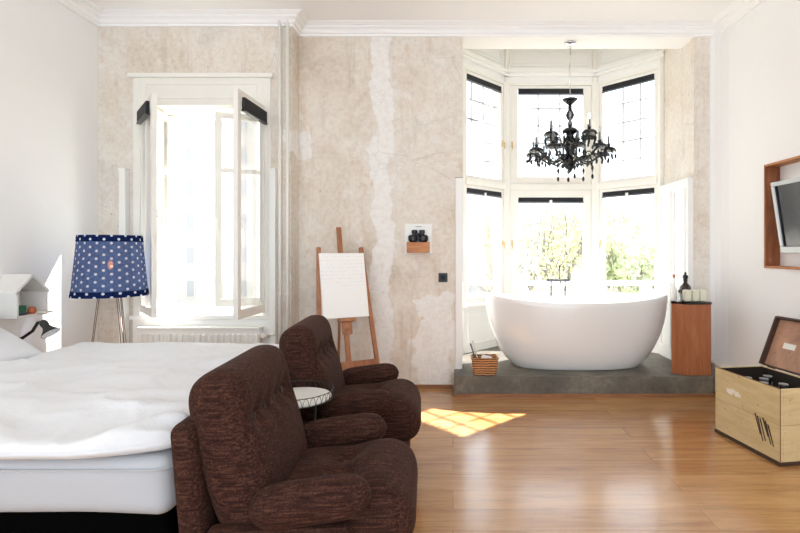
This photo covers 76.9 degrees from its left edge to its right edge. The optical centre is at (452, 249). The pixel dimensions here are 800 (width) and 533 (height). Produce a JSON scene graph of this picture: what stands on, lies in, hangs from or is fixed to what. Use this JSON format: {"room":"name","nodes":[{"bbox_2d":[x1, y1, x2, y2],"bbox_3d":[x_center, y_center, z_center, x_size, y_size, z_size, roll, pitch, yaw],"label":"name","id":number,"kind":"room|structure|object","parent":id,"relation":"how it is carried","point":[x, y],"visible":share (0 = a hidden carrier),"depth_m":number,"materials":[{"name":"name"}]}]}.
{"room":"hotel room","nodes":[
{"label":"hotel room","id":0,"kind":"room"},
{"bbox_2d":[0,0,97,352],"bbox_3d":[-3.265,-0.445,1.460,0.250,3.450,6.920,0,0,0],"label":"wall","id":1,"kind":"structure","parent":0,"point":[49,52],"depth_m":3.88,"materials":[{"name":"white paint"}]},
{"bbox_2d":[0,274,48,318],"bbox_3d":[-3.040,0.317,3.500,0.200,0.297,0.284,0,0,0],"label":"shelf","id":2,"kind":"object","parent":1,"relation":"attached to","point":[34,292],"visible":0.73,"depth_m":3.47,"materials":[{"name":"white wood"}]},
{"bbox_2d":[27,306,36,313],"bbox_3d":[-2.963,0.423,3.517,0.052,0.050,0.052,0,0,0],"label":"pot","id":3,"kind":"object","parent":2,"relation":"on","point":[32,309],"visible":0.98,"depth_m":3.50,"materials":[{"name":"orange ceramic"}]},
{"bbox_2d":[36,310,52,312],"bbox_3d":[-2.993,0.442,3.579,0.215,0.012,0.066,0,0,0],"label":"magazine","id":4,"kind":"object","parent":2,"relation":"on","point":[37,311],"visible":0.49,"depth_m":3.56,"materials":[{"name":"paper"}]},
{"bbox_3d":[-3.022,0.439,3.430,0.155,0.019,0.076,0,0,0],"label":"book","id":5,"kind":"object","parent":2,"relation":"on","visible":0},
{"bbox_2d":[19,305,26,312],"bbox_3d":[-3.020,0.405,3.426,0.140,0.046,0.068,0,0,0],"label":"book","id":6,"kind":"object","parent":5,"relation":"on","point":[22,308],"visible":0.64,"depth_m":3.43,"materials":[{"name":"green paper"}]},
{"bbox_2d":[19,319,59,339],"bbox_3d":[-2.873,0.551,3.295,0.532,0.187,0.112,0,0,0],"label":"wall lamp","id":7,"kind":"object","parent":1,"relation":"attached to","point":[48,330],"visible":0.97,"depth_m":3.29,"materials":[{"name":"black metal"}]},
{"bbox_2d":[98,27,709,387],"bbox_3d":[-0.378,-0.445,4.822,5.561,3.450,0.687,0,0,-3],"label":"wall","id":8,"kind":"structure","parent":0,"point":[376,123],"depth_m":4.63,"materials":[{"name":"paint"}]},
{"bbox_2d":[118,168,129,342],"bbox_3d":[-2.888,0.282,4.387,0.063,1.995,0.064,0,0,0],"label":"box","id":9,"kind":"object","parent":8,"relation":"attached to","point":[123,172],"visible":0.51,"depth_m":4.36,"materials":[{"name":"white wood"}]},
{"bbox_2d":[127,73,273,343],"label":"window","id":10,"kind":"structure","parent":8,"relation":"in","point":[173,97],"depth_m":4.40,"materials":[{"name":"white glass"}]},
{"bbox_2d":[136,101,149,124],"bbox_3d":[-2.610,-1.153,4.210,0.034,0.111,0.431,0,0,-41],"label":"roller blind","id":11,"kind":"object","parent":10,"relation":"attached to","point":[143,113],"visible":1,"depth_m":4.14,"materials":[{"name":"black fabric"}]},
{"bbox_2d":[241,97,267,124],"bbox_3d":[-1.649,-1.153,4.166,0.034,0.111,0.431,0,0,2],"label":"roller blind","id":12,"kind":"object","parent":10,"relation":"attached to","point":[249,108],"visible":1,"depth_m":4.12,"materials":[{"name":"black fabric"}]},
{"bbox_2d":[268,168,277,343],"bbox_3d":[-1.579,0.282,4.387,0.061,1.995,0.064,0,0,0],"label":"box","id":13,"kind":"object","parent":8,"relation":"attached to","point":[272,171],"visible":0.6,"depth_m":4.36,"materials":[{"name":"white wood"}]},
{"bbox_2d":[278,20,281,343],"bbox_3d":[-1.520,-0.395,4.394,0.036,3.350,0.055,0,0,0],"label":"pipe","id":14,"kind":"object","parent":8,"relation":"attached to","point":[279,21],"visible":0.85,"depth_m":4.37,"materials":[{"name":"white metal"}]},
{"bbox_2d":[285,20,289,329],"bbox_3d":[-1.452,-0.395,4.394,0.036,3.350,0.055,0,0,0],"label":"pipe","id":15,"kind":"object","parent":8,"relation":"attached to","point":[287,156],"visible":0.86,"depth_m":4.37,"materials":[{"name":"white metal"}]},
{"bbox_2d":[55,0,764,36],"bbox_3d":[-0.340,-2.020,1.315,5.600,0.100,6.630,0,0,0],"label":"trim","id":16,"kind":"structure","parent":8,"relation":"attached to","point":[738,9],"depth_m":4.52,"materials":[{"name":"white paint"}]},
{"bbox_2d":[405,224,431,253],"bbox_3d":[-0.320,-0.102,4.591,0.250,0.278,0.075,0,0,0],"label":"wall holder","id":17,"kind":"object","parent":8,"relation":"attached to","point":[410,247],"visible":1,"depth_m":4.62,"materials":[{"name":"white ceramic"}]},
{"bbox_2d":[408,230,427,241],"bbox_3d":[-0.320,-0.086,4.588,0.184,0.196,0.090,0,0,0],"label":"binoculars","id":18,"kind":"object","parent":17,"relation":"in","point":[415,237],"visible":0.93,"depth_m":4.56,"materials":[{"name":"black plastic"}]},
{"bbox_2d":[415,384,452,388],"bbox_3d":[-0.715,1.262,4.622,1.430,0.035,0.016,0,0,0],"label":"baseboard","id":19,"kind":"structure","parent":8,"relation":"attached to","point":[419,386],"depth_m":4.61,"materials":[{"name":"brown wood"}]},
{"bbox_2d":[438,273,446,281],"bbox_3d":[-0.093,0.255,4.623,0.083,0.083,0.014,0,0,0],"label":"light switch","id":20,"kind":"object","parent":8,"relation":"attached to","point":[442,277],"visible":1,"depth_m":4.62,"materials":[{"name":"black plastic"}]},
{"bbox_2d":[657,49,663,291],"bbox_3d":[1.155,-0.640,5.355,2.149,3.480,0.150,0,0,0],"label":"trim","id":21,"kind":"structure","parent":8,"relation":"attached to","point":[660,62],"depth_m":5.28,"materials":[{"name":"white wood"}]},
{"bbox_2d":[90,0,733,19],"bbox_3d":[-0.340,-2.130,1.215,6.100,0.120,6.830,0,0,0],"label":"ceiling","id":22,"kind":"structure","parent":0,"point":[312,9],"depth_m":4.29,"materials":[{"name":"white paint"}]},
{"bbox_2d":[463,49,508,353],"bbox_3d":[0.306,-0.620,5.641,0.320,3.800,0.852,0,0,43],"label":"wall","id":23,"kind":"structure","parent":0,"point":[476,327],"depth_m":5.51,"materials":[{"name":"white paint"}]},
{"bbox_2d":[455,178,462,368],"bbox_3d":[0.060,0.214,4.952,0.076,1.768,0.647,0,0,0],"label":"shutter","id":24,"kind":"object","parent":23,"relation":"attached to","point":[458,181],"visible":1,"depth_m":4.63,"materials":[{"name":"white wood"}]},
{"bbox_2d":[463,65,505,303],"bbox_3d":[0.317,-0.695,5.631,0.190,2.550,0.812,0,0,43],"label":"window","id":25,"kind":"structure","parent":23,"relation":"in","point":[484,109],"depth_m":5.62,"materials":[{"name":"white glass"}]},
{"bbox_2d":[467,74,501,92],"bbox_3d":[0.352,-1.859,5.598,0.026,0.077,0.608,0,0,43],"label":"roller blind","id":26,"kind":"object","parent":25,"relation":"attached to","point":[470,78],"visible":1,"depth_m":5.57,"materials":[{"name":"black fabric"}]},
{"bbox_2d":[467,188,501,197],"bbox_3d":[0.354,-0.636,5.596,0.032,0.067,0.608,0,0,43],"label":"roller blind","id":27,"kind":"object","parent":25,"relation":"attached to","point":[472,191],"visible":1,"depth_m":5.57,"materials":[{"name":"black fabric"}]},
{"bbox_2d":[507,49,594,82],"bbox_3d":[1.150,-0.620,5.950,1.120,3.800,0.320,0,0,0],"label":"wall","id":28,"kind":"structure","parent":0,"point":[525,65],"depth_m":5.89,"materials":[{"name":"white paint"}]},
{"bbox_2d":[508,82,592,295],"bbox_3d":[1.150,-0.695,5.935,1.080,2.550,0.190,0,0,0],"label":"window","id":29,"kind":"structure","parent":28,"relation":"in","point":[518,187],"depth_m":5.88,"materials":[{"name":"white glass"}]},
{"bbox_2d":[518,89,583,94],"bbox_3d":[1.150,-1.859,5.887,0.770,0.077,0.026,0,0,0],"label":"roller blind","id":30,"kind":"object","parent":29,"relation":"attached to","point":[520,91],"visible":1,"depth_m":5.88,"materials":[{"name":"black fabric"}]},
{"bbox_2d":[518,198,583,202],"bbox_3d":[1.150,-0.584,5.884,0.770,0.067,0.032,0,0,0],"label":"roller blind","id":31,"kind":"object","parent":29,"relation":"attached to","point":[520,200],"visible":1,"depth_m":5.88,"materials":[{"name":"black fabric"}]},
{"bbox_2d":[504,49,597,294],"bbox_3d":[1.150,-0.640,5.902,1.150,3.480,0.090,0,0,0],"label":"trim","id":32,"kind":"structure","parent":28,"relation":"attached to","point":[506,51],"depth_m":5.86,"materials":[{"name":"white wood"}]},
{"bbox_2d":[518,281,653,292],"bbox_3d":[1.200,1.000,6.500,4.000,1.160,0.800,0,0,0],"label":"balcony railing","id":33,"kind":"object","parent":28,"relation":"attached to","point":[520,283],"visible":0.1,"depth_m":6.75,"materials":[{"name":"white metal"}]},
{"bbox_2d":[463,37,693,48],"bbox_3d":[1.160,-2.270,4.765,2.140,0.600,0.270,0,0,0],"label":"ceiling","id":34,"kind":"structure","parent":0,"point":[468,42],"depth_m":4.75,"materials":[{"name":"white paint"}]},
{"bbox_2d":[526,40,616,181],"bbox_3d":[1.111,-1.316,4.750,0.827,1.305,0.854,0,0,0],"label":"chandelier","id":35,"kind":"object","parent":34,"relation":"hanging from","point":[570,160],"visible":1,"depth_m":4.67,"materials":[{"name":"black metal"}]},
{"bbox_2d":[410,388,799,532],"bbox_3d":[-0.315,1.340,1.365,6.150,0.120,7.130,0,0,0],"label":"floor","id":36,"kind":"structure","parent":0,"point":[485,465],"depth_m":2.88,"materials":[{"name":"brown wood"}]},
{"bbox_2d":[0,448,178,532],"bbox_3d":[-2.055,1.006,2.598,2.117,0.548,1.694,0,0,0],"label":"bed","id":37,"kind":"object","parent":36,"relation":"on","point":[131,493],"visible":0.14,"depth_m":1.77,"materials":[{"name":"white fabric"}]},
{"bbox_2d":[0,327,41,360],"bbox_3d":[-2.845,0.545,2.860,0.520,0.326,0.720,0,0,0],"label":"pillow","id":38,"kind":"object","parent":37,"relation":"on","point":[12,347],"visible":0.7,"depth_m":3.04,"materials":[{"name":"white fabric"}]},
{"bbox_2d":[0,342,278,459],"bbox_3d":[-1.786,0.657,2.591,1.588,0.144,1.797,0,0,0],"label":"duvet","id":39,"kind":"object","parent":37,"relation":"on","point":[82,400],"visible":0.83,"depth_m":2.12,"materials":[{"name":"white fabric"}]},
{"bbox_2d":[69,235,148,342],"bbox_3d":[-2.692,0.583,3.930,0.521,1.393,0.521,0,0,0],"label":"floor lamp","id":40,"kind":"object","parent":36,"relation":"on","point":[104,266],"visible":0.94,"depth_m":3.74,"materials":[{"name":"blue fabric"}]},
{"bbox_2d":[136,326,274,343],"bbox_3d":[-2.130,0.972,4.329,1.169,0.616,0.118,0,0,1],"label":"radiator","id":41,"kind":"object","parent":36,"relation":"on","point":[146,334],"visible":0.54,"depth_m":4.29,"materials":[{"name":"white metal"}]},
{"bbox_2d":[136,326,263,328],"bbox_3d":[-2.185,0.672,4.330,1.058,0.016,0.096,0,0,0],"label":"grille","id":42,"kind":"object","parent":41,"relation":"attached to","point":[142,327],"depth_m":4.28,"materials":[{"name":"white metal"}]},
{"bbox_2d":[170,345,417,532],"bbox_3d":[-0.532,0.840,1.914,0.787,0.879,0.745,0,0,-3],"label":"armchair","id":43,"kind":"object","parent":36,"relation":"on","point":[245,460],"visible":1,"depth_m":1.64,"materials":[{"name":"brown fabric"}]},
{"bbox_2d":[291,380,333,419],"bbox_3d":[-0.755,0.976,2.408,0.354,0.609,0.354,0,0,0],"label":"tray table","id":44,"kind":"object","parent":36,"relation":"on","point":[307,397],"visible":0.44,"depth_m":2.42,"materials":[{"name":"white metal"}]},
{"bbox_2d":[293,387,330,407],"bbox_3d":[-0.755,0.711,2.408,0.330,0.013,0.330,0,0,0],"label":"tray","id":45,"kind":"object","parent":44,"relation":"on","point":[300,392],"depth_m":2.42,"materials":[{"name":"white metal"}]},
{"bbox_2d":[316,227,379,370],"bbox_3d":[-0.930,0.541,4.297,0.576,1.490,0.417,0,0,-30],"label":"easel","id":46,"kind":"object","parent":36,"relation":"on","point":[346,322],"visible":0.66,"depth_m":4.26,"materials":[{"name":"brown wood"}]},
{"bbox_2d":[318,253,368,318],"bbox_3d":[-0.942,0.303,4.317,0.400,0.552,0.155,0,0,-30],"label":"board","id":47,"kind":"object","parent":46,"relation":"on","point":[342,275],"visible":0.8,"depth_m":4.30,"materials":[{"name":"white paper"}]},
{"bbox_2d":[279,315,420,446],"bbox_3d":[-0.579,0.840,2.899,0.787,0.879,0.745,0,0,-4],"label":"armchair","id":48,"kind":"object","parent":36,"relation":"on","point":[309,350],"visible":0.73,"depth_m":2.65,"materials":[{"name":"brown fabric"}]},
{"bbox_2d":[454,346,713,393],"bbox_3d":[1.140,1.190,5.120,2.260,0.180,1.540,0,0,0],"label":"platform","id":49,"kind":"object","parent":36,"relation":"on","point":[654,375],"visible":0.64,"depth_m":4.35,"materials":[{"name":"grey concrete"}]},
{"bbox_2d":[470,354,498,374],"bbox_3d":[0.280,1.022,4.455,0.244,0.155,0.190,0,0,0],"label":"basket","id":50,"kind":"object","parent":49,"relation":"on","point":[481,366],"visible":0.99,"depth_m":4.37,"materials":[{"name":"brown wicker"}]},
{"bbox_2d":[546,265,569,295],"bbox_3d":[1.127,0.632,5.308,0.250,0.936,0.164,0,0,0],"label":"mixer","id":51,"kind":"object","parent":49,"relation":"on","point":[548,279],"visible":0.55,"depth_m":5.35,"materials":[{"name":"silver metal"}]},
{"bbox_2d":[485,292,667,370],"bbox_3d":[1.175,0.756,4.810,1.736,0.688,0.768,0,0,0],"label":"bathtub","id":52,"kind":"object","parent":49,"relation":"on","point":[616,331],"visible":1,"depth_m":4.50,"materials":[{"name":"white ceramic"}]},
{"bbox_2d":[452,394,714,397],"bbox_3d":[1.140,1.265,4.342,2.290,0.030,0.014,0,0,0],"label":"trim","id":53,"kind":"structure","parent":49,"relation":"attached to","point":[453,395],"depth_m":4.33,"materials":[{"name":"brown wood"}]},
{"bbox_2d":[671,299,711,375],"bbox_3d":[2.107,0.777,4.495,0.317,0.644,0.247,0,0,0],"label":"pedestal","id":54,"kind":"object","parent":49,"relation":"on","point":[690,320],"visible":0.9,"depth_m":4.38,"materials":[{"name":"brown wood"}]},
{"bbox_2d":[671,274,676,300],"bbox_3d":[1.988,0.336,4.500,0.046,0.237,0.046,0,0,0],"label":"bottle","id":55,"kind":"object","parent":54,"relation":"on","point":[673,290],"visible":1,"depth_m":4.49,"materials":[{"name":"glass"}]},
{"bbox_2d":[679,272,690,299],"bbox_3d":[2.105,0.326,4.530,0.100,0.256,0.100,0,0,0],"label":"bottle","id":56,"kind":"object","parent":54,"relation":"on","point":[685,286],"visible":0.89,"depth_m":4.51,"materials":[{"name":"brown glass"}]},
{"bbox_2d":[682,290,691,300],"bbox_3d":[2.075,0.404,4.435,0.059,0.100,0.076,0,0,5],"label":"candle","id":57,"kind":"object","parent":54,"relation":"on","point":[686,294],"visible":1,"depth_m":4.40,"materials":[{"name":"white wax"}]},
{"bbox_2d":[691,290,698,300],"bbox_3d":[2.141,0.404,4.435,0.061,0.100,0.077,0,0,0],"label":"candle","id":58,"kind":"object","parent":54,"relation":"on","point":[695,293],"visible":0.84,"depth_m":4.40,"materials":[{"name":"white wax"}]},
{"bbox_2d":[699,290,706,300],"bbox_3d":[2.207,0.404,4.435,0.060,0.100,0.076,0,0,0],"label":"candle","id":59,"kind":"object","parent":54,"relation":"on","point":[702,293],"visible":0.83,"depth_m":4.40,"materials":[{"name":"white wax"}]},
{"bbox_2d":[714,316,799,466],"bbox_3d":[2.149,0.876,3.279,0.530,0.809,0.583,0,0,-9],"label":"trunk","id":60,"kind":"object","parent":36,"relation":"on","point":[762,418],"visible":1,"depth_m":3.26,"materials":[{"name":"beige wood"}]},
{"bbox_2d":[759,377,768,383],"bbox_3d":[2.078,0.898,3.341,0.068,0.083,0.068,0,0,0],"label":"drinking glass","id":61,"kind":"object","parent":60,"relation":"on","point":[764,379],"visible":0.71,"depth_m":3.34,"materials":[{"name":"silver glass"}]},
{"bbox_2d":[763,375,772,385],"bbox_3d":[2.148,0.898,3.413,0.068,0.083,0.068,0,0,0],"label":"drinking glass","id":62,"kind":"object","parent":60,"relation":"on","point":[766,376],"visible":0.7,"depth_m":3.41,"materials":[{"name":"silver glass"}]},
{"bbox_2d":[778,383,788,387],"bbox_3d":[2.119,0.898,3.206,0.068,0.083,0.068,0,0,0],"label":"drinking glass","id":63,"kind":"object","parent":60,"relation":"on","point":[779,384],"visible":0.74,"depth_m":3.21,"materials":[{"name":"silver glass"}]},
{"bbox_2d":[595,49,664,352],"bbox_3d":[1.998,-0.620,5.641,0.320,3.800,0.859,0,0,-43],"label":"wall","id":64,"kind":"structure","parent":0,"point":[612,63],"depth_m":5.61,"materials":[{"name":"white paint"}]},
{"bbox_2d":[597,65,657,294],"bbox_3d":[1.988,-0.695,5.631,0.190,2.550,0.819,0,0,-43],"label":"window","id":65,"kind":"structure","parent":64,"relation":"in","point":[649,181],"depth_m":5.74,"materials":[{"name":"white wood"}]},
{"bbox_2d":[602,73,653,92],"bbox_3d":[1.953,-1.859,5.598,0.026,0.077,0.615,0,0,-43],"label":"roller blind","id":66,"kind":"object","parent":65,"relation":"attached to","point":[647,78],"visible":1,"depth_m":5.58,"materials":[{"name":"black fabric"}]},
{"bbox_2d":[602,188,653,197],"bbox_3d":[1.951,-0.636,5.596,0.032,0.067,0.615,0,0,-43],"label":"roller blind","id":67,"kind":"object","parent":65,"relation":"attached to","point":[645,191],"visible":1,"depth_m":5.58,"materials":[{"name":"black fabric"}]},
{"bbox_2d":[659,178,693,359],"bbox_3d":[2.196,0.214,4.952,0.063,1.768,0.647,0,0,0],"label":"shutter","id":68,"kind":"object","parent":64,"relation":"attached to","point":[676,199],"visible":0.75,"depth_m":4.91,"materials":[{"name":"white wood"}]},
{"bbox_2d":[710,0,799,376],"bbox_3d":[2.545,-0.445,1.465,0.330,3.450,6.930,0,0,0],"label":"wall","id":69,"kind":"structure","parent":0,"point":[755,62],"depth_m":4.15,"materials":[{"name":"white paint"}]},
{"bbox_2d":[711,360,733,391],"bbox_3d":[2.401,1.149,3.314,0.118,0.262,2.628,0,0,0],"label":"baseboard","id":70,"kind":"structure","parent":69,"relation":"attached to","point":[713,363],"depth_m":4.51,"materials":[{"name":"white wood"}]},
{"bbox_2d":[764,155,799,269],"bbox_3d":[2.509,-0.264,3.390,0.121,0.810,1.098,0,0,0],"label":"wall niche","id":71,"kind":"object","parent":69,"relation":"attached to","point":[773,172],"visible":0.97,"depth_m":3.92,"materials":[{"name":"brown wood"}]},
{"bbox_2d":[770,177,799,252],"bbox_3d":[2.475,-0.243,3.330,0.182,0.534,0.860,0,0,0],"label":"television","id":72,"kind":"object","parent":71,"relation":"attached to","point":[785,193],"visible":1,"depth_m":3.64,"materials":[{"name":"silver metal"}]},
{"label":"outside","id":73,"kind":"structure","parent":0,"visible":0},
{"bbox_2d":[518,270,651,292],"bbox_3d":[0.000,6.530,83.750,280.000,0.500,152.500,0,0,0],"label":"ground","id":74,"kind":"structure","parent":73,"point":[579,276],"depth_m":86.04,"materials":[{"name":"white"}]},
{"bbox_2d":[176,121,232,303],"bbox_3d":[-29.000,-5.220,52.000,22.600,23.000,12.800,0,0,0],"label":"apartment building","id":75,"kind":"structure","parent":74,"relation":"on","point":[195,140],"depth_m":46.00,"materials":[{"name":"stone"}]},
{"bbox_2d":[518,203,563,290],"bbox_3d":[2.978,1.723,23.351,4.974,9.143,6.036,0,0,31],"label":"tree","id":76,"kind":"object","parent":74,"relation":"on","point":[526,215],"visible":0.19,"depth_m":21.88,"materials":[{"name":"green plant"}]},
{"bbox_2d":[518,197,637,290],"bbox_3d":[2.641,2.097,14.670,3.915,8.393,6.738,0,0,43],"label":"tree","id":77,"kind":"object","parent":74,"relation":"on","point":[546,249],"visible":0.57,"depth_m":15.00,"materials":[{"name":"green plant"}]},
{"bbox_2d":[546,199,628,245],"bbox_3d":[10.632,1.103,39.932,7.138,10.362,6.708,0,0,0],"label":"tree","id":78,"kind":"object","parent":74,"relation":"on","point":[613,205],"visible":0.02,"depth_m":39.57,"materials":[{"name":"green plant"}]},
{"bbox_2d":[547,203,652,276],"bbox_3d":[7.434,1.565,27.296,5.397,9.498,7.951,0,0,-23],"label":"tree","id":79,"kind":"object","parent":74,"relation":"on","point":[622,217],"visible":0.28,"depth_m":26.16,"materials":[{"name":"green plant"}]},
{"bbox_2d":[558,219,653,292],"bbox_3d":[6.816,2.529,20.257,6.172,7.557,3.917,0,0,0],"label":"tree","id":80,"kind":"object","parent":74,"relation":"on","point":[639,263],"visible":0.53,"depth_m":19.51,"materials":[{"name":"green plant"}]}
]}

